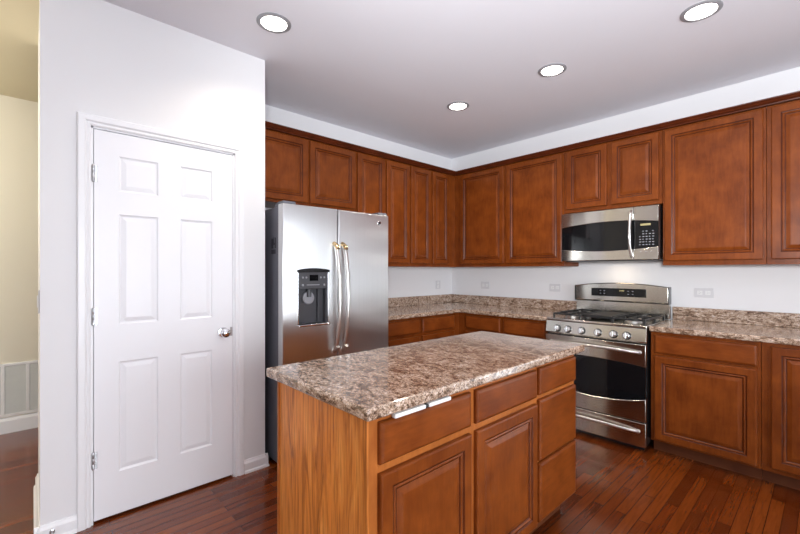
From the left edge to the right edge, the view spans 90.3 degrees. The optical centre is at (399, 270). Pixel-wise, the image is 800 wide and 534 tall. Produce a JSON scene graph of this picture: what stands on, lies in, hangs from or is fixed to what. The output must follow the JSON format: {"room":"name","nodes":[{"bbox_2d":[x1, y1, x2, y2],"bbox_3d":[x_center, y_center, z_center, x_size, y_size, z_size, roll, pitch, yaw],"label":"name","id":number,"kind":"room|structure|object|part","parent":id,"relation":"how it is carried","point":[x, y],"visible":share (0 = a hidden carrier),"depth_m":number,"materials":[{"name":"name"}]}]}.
{"room":"kitchen","nodes":[
{"label":"kitchen","id":0,"kind":"room"},
{"bbox_2d":[0,95,37,418],"bbox_3d":[-2.996,-0.050,3.474,7.500,2.726,0.120,0,0,-43],"label":"wall","id":1,"kind":"structure","parent":0,"point":[18,117],"depth_m":3.27,"materials":[{"name":"beige paint"}]},
{"bbox_2d":[0,412,37,434],"bbox_3d":[-4.051,1.251,2.406,4.500,0.125,0.018,0,0,-43],"label":"baseboard","id":2,"kind":"structure","parent":1,"relation":"attached to","point":[25,421],"depth_m":3.26,"materials":[{"name":"white wood"}]},
{"bbox_2d":[0,360,37,417],"bbox_3d":[-3.193,0.966,3.202,0.900,0.430,0.011,0,0,-43],"label":"air vent","id":3,"kind":"object","parent":1,"relation":"in","point":[18,380],"visible":0.49,"depth_m":3.26,"materials":[{"name":"white plastic"}]},
{"bbox_2d":[38,0,264,525],"bbox_3d":[-1.592,-0.050,2.592,1.123,2.726,0.801,0,0,-43],"label":"wall","id":4,"kind":"structure","parent":0,"point":[102,58],"depth_m":2.12,"materials":[{"name":"white paint"}]},
{"bbox_2d":[37,290,39,313],"bbox_3d":[-1.792,0.153,1.973,0.010,0.115,0.075,0,0,-43],"label":"light switch","id":5,"kind":"object","parent":4,"relation":"attached to","point":[38,295],"visible":1,"depth_m":1.95,"materials":[{"name":"white plastic"}]},
{"bbox_3d":[-1.790,0.153,1.974,0.006,0.115,0.075,0,0,-43],"label":"plate","id":6,"kind":"part","parent":5,"relation":"part of","materials":[{"name":"white plastic"}]},
{"bbox_2d":[33,453,268,533],"bbox_3d":[-1.544,1.272,2.540,1.168,0.083,0.703,0,0,-43],"label":"baseboard","id":7,"kind":"structure","parent":4,"relation":"attached to","point":[68,525],"depth_m":2.02,"materials":[{"name":"white wood"}]},
{"bbox_2d":[77,111,243,531],"bbox_3d":[-1.358,0.256,2.332,0.841,2.115,0.138,0,0,-43],"label":"trim","id":8,"kind":"structure","parent":4,"relation":"attached to","point":[86,123],"depth_m":2.05,"materials":[{"name":"white wood"}]},
{"bbox_2d":[92,129,232,520],"bbox_3d":[-1.315,0.282,2.279,0.712,2.030,0.107,0,0,-43],"label":"door","id":9,"kind":"structure","parent":4,"relation":"in","point":[162,310],"depth_m":2.26,"materials":[{"name":"white wood"}]},
{"bbox_3d":[-1.086,0.385,2.467,0.064,0.064,0.072,0,0,-43],"label":"knob","id":10,"kind":"part","parent":9,"relation":"part of","materials":[{"name":"silver metal"}]},
{"bbox_2d":[265,105,451,297],"bbox_3d":[-0.398,-0.050,4.158,2.756,2.726,0.120,0,0,-43],"label":"wall","id":11,"kind":"structure","parent":0,"point":[402,281],"depth_m":4.42,"materials":[{"name":"white paint"}]},
{"bbox_2d":[265,129,355,211],"bbox_3d":[-0.880,-0.814,3.406,1.020,0.555,0.328,0,0,-43],"label":"upper cabinet","id":12,"kind":"object","parent":11,"relation":"attached to","point":[301,171],"visible":0.71,"depth_m":3.31,"materials":[{"name":"brown wood"}]},
{"bbox_3d":[-0.940,-0.819,3.141,0.469,0.520,0.020,0,0,-43],"label":"door","id":13,"kind":"part","parent":12,"relation":"part of","materials":[{"name":"brown wood"}]},
{"bbox_3d":[-0.579,-0.819,3.474,0.466,0.520,0.020,0,0,-43],"label":"door","id":14,"kind":"part","parent":12,"relation":"part of","materials":[{"name":"brown wood"}]},
{"bbox_2d":[355,152,409,266],"bbox_3d":[-0.252,-0.566,3.985,0.684,1.051,0.328,0,0,-43],"label":"upper cabinet","id":15,"kind":"object","parent":11,"relation":"attached to","point":[382,185],"visible":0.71,"depth_m":3.92,"materials":[{"name":"brown wood"}]},
{"bbox_3d":[-0.269,-0.577,3.760,0.330,1.004,0.020,0,0,-43],"label":"door","id":16,"kind":"part","parent":15,"relation":"part of","materials":[{"name":"brown wood"}]},
{"bbox_3d":[-0.019,-0.577,3.991,0.308,1.004,0.020,0,0,-43],"label":"door","id":17,"kind":"part","parent":15,"relation":"part of","materials":[{"name":"brown wood"}]},
{"bbox_2d":[409,165,454,266],"bbox_3d":[0.270,-0.566,4.467,0.734,1.051,0.328,0,0,-43],"label":"upper cabinet","id":18,"kind":"object","parent":11,"relation":"attached to","point":[432,193],"visible":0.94,"depth_m":4.33,"materials":[{"name":"brown wood"}]},
{"bbox_3d":[0.223,-0.577,4.214,0.297,1.004,0.020,0,0,-43],"label":"door","id":19,"kind":"part","parent":18,"relation":"part of","materials":[{"name":"brown wood"}]},
{"bbox_3d":[0.454,-0.577,4.428,0.270,1.004,0.020,0,0,-43],"label":"door","id":20,"kind":"part","parent":18,"relation":"part of","materials":[{"name":"brown wood"}]},
{"bbox_2d":[436,281,439,288],"bbox_3d":[0.465,0.173,4.868,0.085,0.100,0.008,0,0,-43],"label":"wall outlet","id":21,"kind":"object","parent":11,"relation":"attached to","point":[437,282],"visible":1,"depth_m":4.86,"materials":[{"name":"white plastic"}]},
{"bbox_2d":[0,0,799,158],"bbox_3d":[-0.320,-1.453,0.576,7.800,0.080,8.050,0,0,-43],"label":"ceiling","id":22,"kind":"structure","parent":0,"point":[390,70],"depth_m":2.62,"materials":[{"name":"paint"}]},
{"bbox_2d":[256,12,290,32],"bbox_3d":[-0.719,-1.407,2.272,0.190,0.010,0.190,0,0,-43],"label":"recessed light","id":23,"kind":"object","parent":22,"relation":"in","point":[271,22],"visible":1,"depth_m":2.26,"materials":[{"name":"white metal"}]},
{"bbox_2d":[447,101,468,110],"bbox_3d":[0.498,-1.407,3.419,0.190,0.010,0.190,0,0,-43],"label":"recessed light","id":24,"kind":"object","parent":22,"relation":"in","point":[459,105],"visible":1,"depth_m":3.40,"materials":[{"name":"white"}]},
{"bbox_2d":[538,63,566,76],"bbox_3d":[1.071,-1.407,2.805,0.190,0.010,0.190,0,0,-43],"label":"recessed light","id":25,"kind":"object","parent":22,"relation":"in","point":[554,69],"visible":1,"depth_m":2.79,"materials":[{"name":"white"}]},
{"bbox_2d":[680,0,722,22],"bbox_3d":[1.638,-1.407,2.167,0.190,0.010,0.190,0,0,-43],"label":"recessed light","id":26,"kind":"object","parent":22,"relation":"in","point":[705,9],"visible":1,"depth_m":2.16,"materials":[{"name":"white"}]},
{"bbox_2d":[0,427,799,533],"bbox_3d":[-0.320,1.353,0.576,7.800,0.080,8.050,0,0,-43],"label":"floor","id":27,"kind":"structure","parent":0,"point":[621,488],"depth_m":2.25,"materials":[{"name":"brown wood"}]},
{"bbox_2d":[265,200,387,461],"bbox_3d":[-0.657,0.421,3.141,0.914,1.760,0.887,0,0,-43],"label":"refrigerator","id":28,"kind":"object","parent":27,"relation":"on","point":[326,269],"visible":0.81,"depth_m":2.78,"materials":[{"name":"metal"}]},
{"bbox_3d":[-0.681,0.188,2.651,0.008,0.354,0.015,0,0,-43],"label":"dispenser trim","id":29,"kind":"part","parent":28,"relation":"part of","materials":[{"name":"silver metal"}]},
{"bbox_3d":[-0.626,0.402,2.739,0.414,1.682,0.080,0,0,-43],"label":"freezer door","id":30,"kind":"part","parent":28,"relation":"part of","materials":[{"name":"silver metal"}]},
{"bbox_3d":[-0.600,0.239,2.750,0.103,0.228,0.038,0,0,-43],"label":"dispenser spout","id":31,"kind":"part","parent":28,"relation":"part of","materials":[{"name":"grey plastic"}]},
{"bbox_2d":[297,268,329,271],"bbox_3d":[-0.590,-0.003,2.722,0.244,0.028,0.024,0,0,-43],"label":"hood","id":32,"kind":"object","parent":28,"relation":"attached to","point":[298,269],"depth_m":2.71,"materials":[{"name":"black plastic"}]},
{"bbox_3d":[-0.509,0.188,2.803,0.008,0.354,0.024,0,0,-43],"label":"dispenser trim","id":33,"kind":"part","parent":28,"relation":"part of","materials":[{"name":"silver metal"}]},
{"bbox_3d":[-0.450,-0.175,2.812,0.033,0.064,0.070,0,0,-43],"label":"handle mount","id":34,"kind":"part","parent":28,"relation":"part of","materials":[{"name":"metal"}]},
{"bbox_3d":[-0.450,0.556,2.812,0.033,0.064,0.070,0,0,-43],"label":"handle mount","id":35,"kind":"part","parent":28,"relation":"part of","materials":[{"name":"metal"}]},
{"bbox_3d":[-0.439,0.191,2.800,0.030,0.768,0.087,0,0,-43],"label":"door handle","id":36,"kind":"part","parent":28,"relation":"part of","materials":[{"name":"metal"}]},
{"bbox_3d":[-0.398,-0.175,2.859,0.033,0.064,0.070,0,0,-43],"label":"handle mount","id":37,"kind":"part","parent":28,"relation":"part of","materials":[{"name":"metal"}]},
{"bbox_3d":[-0.398,0.556,2.859,0.033,0.064,0.070,0,0,-43],"label":"handle mount","id":38,"kind":"part","parent":28,"relation":"part of","materials":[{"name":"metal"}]},
{"bbox_3d":[-0.387,0.191,2.847,0.030,0.768,0.087,0,0,-43],"label":"door handle","id":39,"kind":"part","parent":28,"relation":"part of","materials":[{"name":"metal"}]},
{"bbox_3d":[-0.287,0.402,3.052,0.492,1.682,0.080,0,0,-43],"label":"fridge door","id":40,"kind":"part","parent":28,"relation":"part of","materials":[{"name":"silver metal"}]},
{"bbox_2d":[388,313,458,346],"bbox_3d":[-0.013,0.876,4.002,1.178,0.876,0.628,0,0,-43],"label":"base cabinet","id":41,"kind":"object","parent":27,"relation":"on","point":[417,329],"visible":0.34,"depth_m":3.79,"materials":[{"name":"brown wood"}]},
{"bbox_3d":[-0.021,0.526,3.581,0.551,0.131,0.020,0,0,-43],"label":"drawer","id":42,"kind":"part","parent":41,"relation":"part of","materials":[{"name":"brown wood"}]},
{"bbox_3d":[-0.021,0.914,3.581,0.551,0.586,0.020,0,0,-43],"label":"door","id":43,"kind":"part","parent":41,"relation":"part of","materials":[{"name":"brown wood"}]},
{"bbox_3d":[0.387,0.526,3.957,0.475,0.131,0.020,0,0,-43],"label":"drawer","id":44,"kind":"part","parent":41,"relation":"part of","materials":[{"name":"brown wood"}]},
{"bbox_3d":[0.387,0.914,3.957,0.475,0.586,0.020,0,0,-43],"label":"door","id":45,"kind":"part","parent":41,"relation":"part of","materials":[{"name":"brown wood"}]},
{"bbox_2d":[277,355,575,533],"bbox_3d":[0.226,0.876,1.869,1.414,0.876,0.600,0,0,-43],"label":"kitchen island","id":46,"kind":"object","parent":27,"relation":"on","point":[498,456],"visible":0.72,"depth_m":1.48,"materials":[{"name":"stained maple"},{"name":"granite laminate"}]},
{"bbox_3d":[-0.483,0.876,1.614,0.026,0.876,0.013,0,0,-43],"label":"corner trim","id":47,"kind":"part","parent":46,"relation":"part of","materials":[{"name":"brown wood"}]},
{"bbox_3d":[-0.291,0.876,1.402,0.008,0.876,0.575,0,0,-43],"label":"panel","id":48,"kind":"part","parent":46,"relation":"part of","materials":[{"name":"brown wood"}]},
{"bbox_3d":[0.103,0.526,1.361,0.449,0.130,0.020,0,0,-43],"label":"drawer","id":49,"kind":"part","parent":46,"relation":"part of","materials":[{"name":"brown wood"}]},
{"bbox_3d":[0.103,0.902,1.361,0.449,0.566,0.020,0,0,-43],"label":"door","id":50,"kind":"part","parent":46,"relation":"part of","materials":[{"name":"brown wood"}]},
{"bbox_2d":[266,331,584,421],"bbox_3d":[0.223,0.418,1.893,1.486,0.038,0.678,0,0,-43],"label":"island countertop","id":51,"kind":"structure","parent":46,"relation":"on","point":[370,385],"depth_m":1.61,"materials":[{"name":"stone"}]},
{"bbox_2d":[391,396,450,418],"bbox_3d":[0.076,0.445,1.306,0.262,0.015,0.021,0,0,-43],"label":"strip","id":52,"kind":"object","parent":51,"relation":"attached to","point":[447,398],"visible":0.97,"depth_m":1.28,"materials":[{"name":"plastic"}]},
{"bbox_3d":[0.415,0.817,1.675,1.400,0.758,0.018,0,0,-43],"label":"frame","id":53,"kind":"part","parent":46,"relation":"part of","materials":[{"name":"brown wood"}]},
{"bbox_3d":[0.462,0.526,1.693,0.464,0.130,0.020,0,0,-43],"label":"drawer","id":54,"kind":"part","parent":46,"relation":"part of","materials":[{"name":"brown wood"}]},
{"bbox_3d":[0.462,0.902,1.693,0.464,0.566,0.020,0,0,-43],"label":"door","id":55,"kind":"part","parent":46,"relation":"part of","materials":[{"name":"brown wood"}]},
{"bbox_3d":[0.792,0.750,1.997,0.387,0.286,0.020,0,0,-43],"label":"drawer","id":56,"kind":"part","parent":46,"relation":"part of","materials":[{"name":"brown wood"}]},
{"bbox_3d":[0.792,0.521,1.997,0.387,0.128,0.020,0,0,-43],"label":"drawer","id":57,"kind":"part","parent":46,"relation":"part of","materials":[{"name":"brown wood"}]},
{"bbox_3d":[0.792,1.043,1.997,0.387,0.276,0.020,0,0,-43],"label":"drawer","id":58,"kind":"part","parent":46,"relation":"part of","materials":[{"name":"brown wood"}]},
{"bbox_2d":[459,313,547,339],"bbox_3d":[0.967,0.876,4.244,0.628,0.876,1.602,0,0,-43],"label":"base cabinet","id":59,"kind":"object","parent":27,"relation":"on","point":[468,323],"visible":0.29,"depth_m":3.80,"materials":[{"name":"brown wood"}]},
{"bbox_2d":[388,294,576,320],"bbox_3d":[0.541,0.367,3.852,1.789,0.140,1.603,0,0,-43],"label":"countertop","id":60,"kind":"structure","parent":59,"relation":"on","point":[430,305],"depth_m":4.19,"materials":[{"name":"stone"}]},
{"bbox_3d":[0.816,0.526,3.960,0.020,0.131,0.409,0,0,-43],"label":"drawer","id":61,"kind":"part","parent":59,"relation":"part of","materials":[{"name":"brown wood"}]},
{"bbox_3d":[1.125,0.526,3.626,0.020,0.131,0.421,0,0,-43],"label":"drawer","id":62,"kind":"part","parent":59,"relation":"part of","materials":[{"name":"brown wood"}]},
{"bbox_2d":[546,282,670,449],"bbox_3d":[1.717,0.710,3.324,0.718,1.206,0.764,0,0,-43],"label":"gas range","id":63,"kind":"object","parent":27,"relation":"on","point":[612,321],"visible":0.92,"depth_m":3.08,"materials":[{"name":"silver metal"}]},
{"bbox_3d":[1.485,0.587,3.099,0.071,0.036,0.691,0,0,-43],"label":"handle","id":64,"kind":"part","parent":63,"relation":"part of","materials":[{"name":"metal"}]},
{"bbox_3d":[1.513,0.474,3.135,0.028,0.105,0.758,0,0,-43],"label":"control panel","id":65,"kind":"part","parent":63,"relation":"part of","materials":[{"name":"silver metal"}]},
{"bbox_3d":[1.741,0.378,3.342,0.460,0.042,0.220,0,0,-43],"label":"griddle plate","id":66,"kind":"part","parent":63,"relation":"part of","materials":[{"name":"metal"}]},
{"bbox_2d":[547,313,667,328],"bbox_3d":[1.725,0.409,3.331,0.579,0.020,0.758,0,0,-43],"label":"cooktop","id":67,"kind":"object","parent":63,"relation":"in","point":[597,322],"depth_m":3.16,"materials":[{"name":"silver metal"}]},
{"bbox_3d":[1.486,1.159,3.107,0.059,0.036,0.681,0,0,-43],"label":"handle","id":68,"kind":"part","parent":63,"relation":"part of","materials":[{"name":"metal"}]},
{"bbox_3d":[1.511,0.814,3.133,0.034,0.550,0.746,0,0,-43],"label":"oven door","id":69,"kind":"part","parent":63,"relation":"part of","materials":[{"name":"black glass"}]},
{"bbox_3d":[1.509,1.187,3.131,0.040,0.172,0.754,0,0,-43],"label":"storage drawer","id":70,"kind":"part","parent":63,"relation":"part of","materials":[{"name":"silver metal"}]},
{"bbox_3d":[1.953,0.190,3.541,0.072,0.166,0.758,0,0,-43],"label":"backguard panel","id":71,"kind":"part","parent":63,"relation":"part of","materials":[{"name":"silver metal"}]},
{"bbox_3d":[1.806,0.392,3.080,0.120,0.014,0.120,0,0,-43],"label":"burner","id":72,"kind":"part","parent":63,"relation":"part of","materials":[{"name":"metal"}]},
{"bbox_2d":[651,331,762,479],"bbox_3d":[2.237,0.876,2.869,0.628,0.876,0.594,0,0,-43],"label":"base cabinet","id":73,"kind":"object","parent":27,"relation":"on","point":[706,392],"visible":0.94,"depth_m":2.63,"materials":[{"name":"brown wood"}]},
{"bbox_3d":[2.017,0.526,2.660,0.020,0.131,0.552,0,0,-43],"label":"drawer","id":74,"kind":"part","parent":73,"relation":"part of","materials":[{"name":"brown wood"}]},
{"bbox_3d":[2.017,0.909,2.660,0.020,0.597,0.552,0,0,-43],"label":"door","id":75,"kind":"part","parent":73,"relation":"part of","materials":[{"name":"brown wood"}]},
{"bbox_2d":[649,306,799,345],"bbox_3d":[2.395,0.367,2.688,0.644,0.140,1.081,0,0,-43],"label":"countertop","id":76,"kind":"structure","parent":73,"relation":"on","point":[756,326],"depth_m":2.83,"materials":[{"name":"stone"}]},
{"bbox_2d":[762,342,799,489],"bbox_3d":[2.598,0.876,2.478,0.628,0.876,0.466,0,0,-43],"label":"base cabinet","id":77,"kind":"object","parent":27,"relation":"on","point":[780,362],"visible":0.94,"depth_m":2.38,"materials":[{"name":"brown wood"}]},
{"bbox_3d":[2.381,0.828,2.265,0.020,0.735,0.397,0,0,-43],"label":"door","id":78,"kind":"part","parent":77,"relation":"part of","materials":[{"name":"brown wood"}]},
{"bbox_2d":[452,67,799,319],"bbox_3d":[2.904,-0.050,2.702,0.120,2.726,6.740,0,0,-43],"label":"wall","id":79,"kind":"structure","parent":0,"point":[766,288],"depth_m":3.38,"materials":[{"name":"white paint"}]},
{"bbox_2d":[388,294,576,310],"bbox_3d":[0.541,0.348,3.852,1.789,0.102,1.603,0,0,-43],"label":"backsplash","id":80,"kind":"structure","parent":79,"relation":"attached to","point":[564,305],"depth_m":4.46,"materials":[{"name":"stone"}]},
{"bbox_2d":[481,281,488,288],"bbox_3d":[0.999,0.171,4.670,0.008,0.085,0.115,0,0,-43],"label":"wall outlet","id":81,"kind":"object","parent":79,"relation":"attached to","point":[484,285],"visible":1,"depth_m":4.67,"materials":[{"name":"white plastic"}]},
{"bbox_2d":[455,152,578,266],"bbox_3d":[1.076,-0.566,4.348,0.328,1.051,1.597,0,0,-43],"label":"upper cabinet","id":82,"kind":"object","parent":79,"relation":"attached to","point":[510,215],"visible":0.84,"depth_m":4.04,"materials":[{"name":"brown wood"}]},
{"bbox_3d":[0.883,-0.577,4.330,0.020,1.004,0.567,0,0,-43],"label":"door","id":83,"kind":"part","parent":82,"relation":"part of","materials":[{"name":"brown wood"}]},
{"bbox_2d":[265,91,799,175],"bbox_3d":[0.804,-1.110,2.638,2.452,0.036,3.145,0,0,-43],"label":"crown molding","id":84,"kind":"structure","parent":82,"relation":"attached to","point":[792,96],"depth_m":3.31,"materials":[{"name":"brown wood"}]},
{"bbox_3d":[1.295,-0.577,3.884,0.020,1.004,0.584,0,0,-43],"label":"door","id":85,"kind":"part","parent":82,"relation":"part of","materials":[{"name":"brown wood"}]},
{"bbox_2d":[549,284,560,291],"bbox_3d":[1.574,0.173,4.047,0.008,0.078,0.118,0,0,-43],"label":"wall outlet","id":86,"kind":"object","parent":79,"relation":"attached to","point":[552,287],"visible":1,"depth_m":4.04,"materials":[{"name":"white plastic"}]},
{"bbox_2d":[565,130,662,213],"bbox_3d":[1.882,-0.807,3.475,0.328,0.570,0.776,0,0,-43],"label":"upper cabinet","id":87,"kind":"object","parent":79,"relation":"attached to","point":[627,172],"visible":0.98,"depth_m":3.32,"materials":[{"name":"brown wood"}]},
{"bbox_3d":[1.639,-0.817,3.510,0.020,0.524,0.348,0,0,-43],"label":"door","id":88,"kind":"part","parent":87,"relation":"part of","materials":[{"name":"brown wood"}]},
{"bbox_2d":[562,205,662,261],"bbox_3d":[1.831,-0.292,3.423,0.474,0.429,0.757,0,0,-43],"label":"microwave","id":89,"kind":"object","parent":87,"relation":"attached to","point":[631,234],"visible":1,"depth_m":3.26,"materials":[{"name":"silver metal"}]},
{"bbox_3d":[1.660,-0.294,3.378,0.028,0.405,0.585,0,0,-43],"label":"door","id":90,"kind":"part","parent":89,"relation":"part of","materials":[{"name":"black glass"}]},
{"bbox_3d":[1.817,-0.291,3.141,0.070,0.378,0.021,0,0,-43],"label":"door handle","id":91,"kind":"part","parent":89,"relation":"part of","materials":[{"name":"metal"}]},
{"bbox_3d":[1.918,-0.294,3.103,0.024,0.405,0.163,0,0,-43],"label":"control panel","id":92,"kind":"part","parent":89,"relation":"part of","materials":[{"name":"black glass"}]},
{"bbox_3d":[1.899,-0.817,3.229,0.020,0.524,0.347,0,0,-43],"label":"door","id":93,"kind":"part","parent":87,"relation":"part of","materials":[{"name":"brown wood"}]},
{"bbox_2d":[694,288,713,297],"bbox_3d":[2.403,0.176,3.149,0.008,0.074,0.124,0,0,-43],"label":"wall outlet","id":94,"kind":"object","parent":79,"relation":"attached to","point":[698,292],"visible":1,"depth_m":3.15,"materials":[{"name":"white plastic"}]},
{"bbox_2d":[663,107,766,265],"bbox_3d":[2.348,-0.566,2.970,0.328,1.051,0.593,0,0,-43],"label":"upper cabinet","id":95,"kind":"object","parent":79,"relation":"attached to","point":[715,170],"visible":1,"depth_m":2.84,"materials":[{"name":"brown wood"}]},
{"bbox_2d":[672,306,799,327],"bbox_3d":[2.624,0.348,2.900,0.019,0.102,1.081,0,0,-43],"label":"backsplash","id":96,"kind":"structure","parent":79,"relation":"attached to","point":[777,319],"depth_m":2.98,"materials":[{"name":"stone"}]},
{"bbox_2d":[767,99,799,264],"bbox_3d":[2.708,-0.566,2.580,0.328,1.051,0.466,0,0,-43],"label":"upper cabinet","id":97,"kind":"object","parent":79,"relation":"attached to","point":[783,120],"visible":1,"depth_m":2.58,"materials":[{"name":"brown wood"}]}
]}

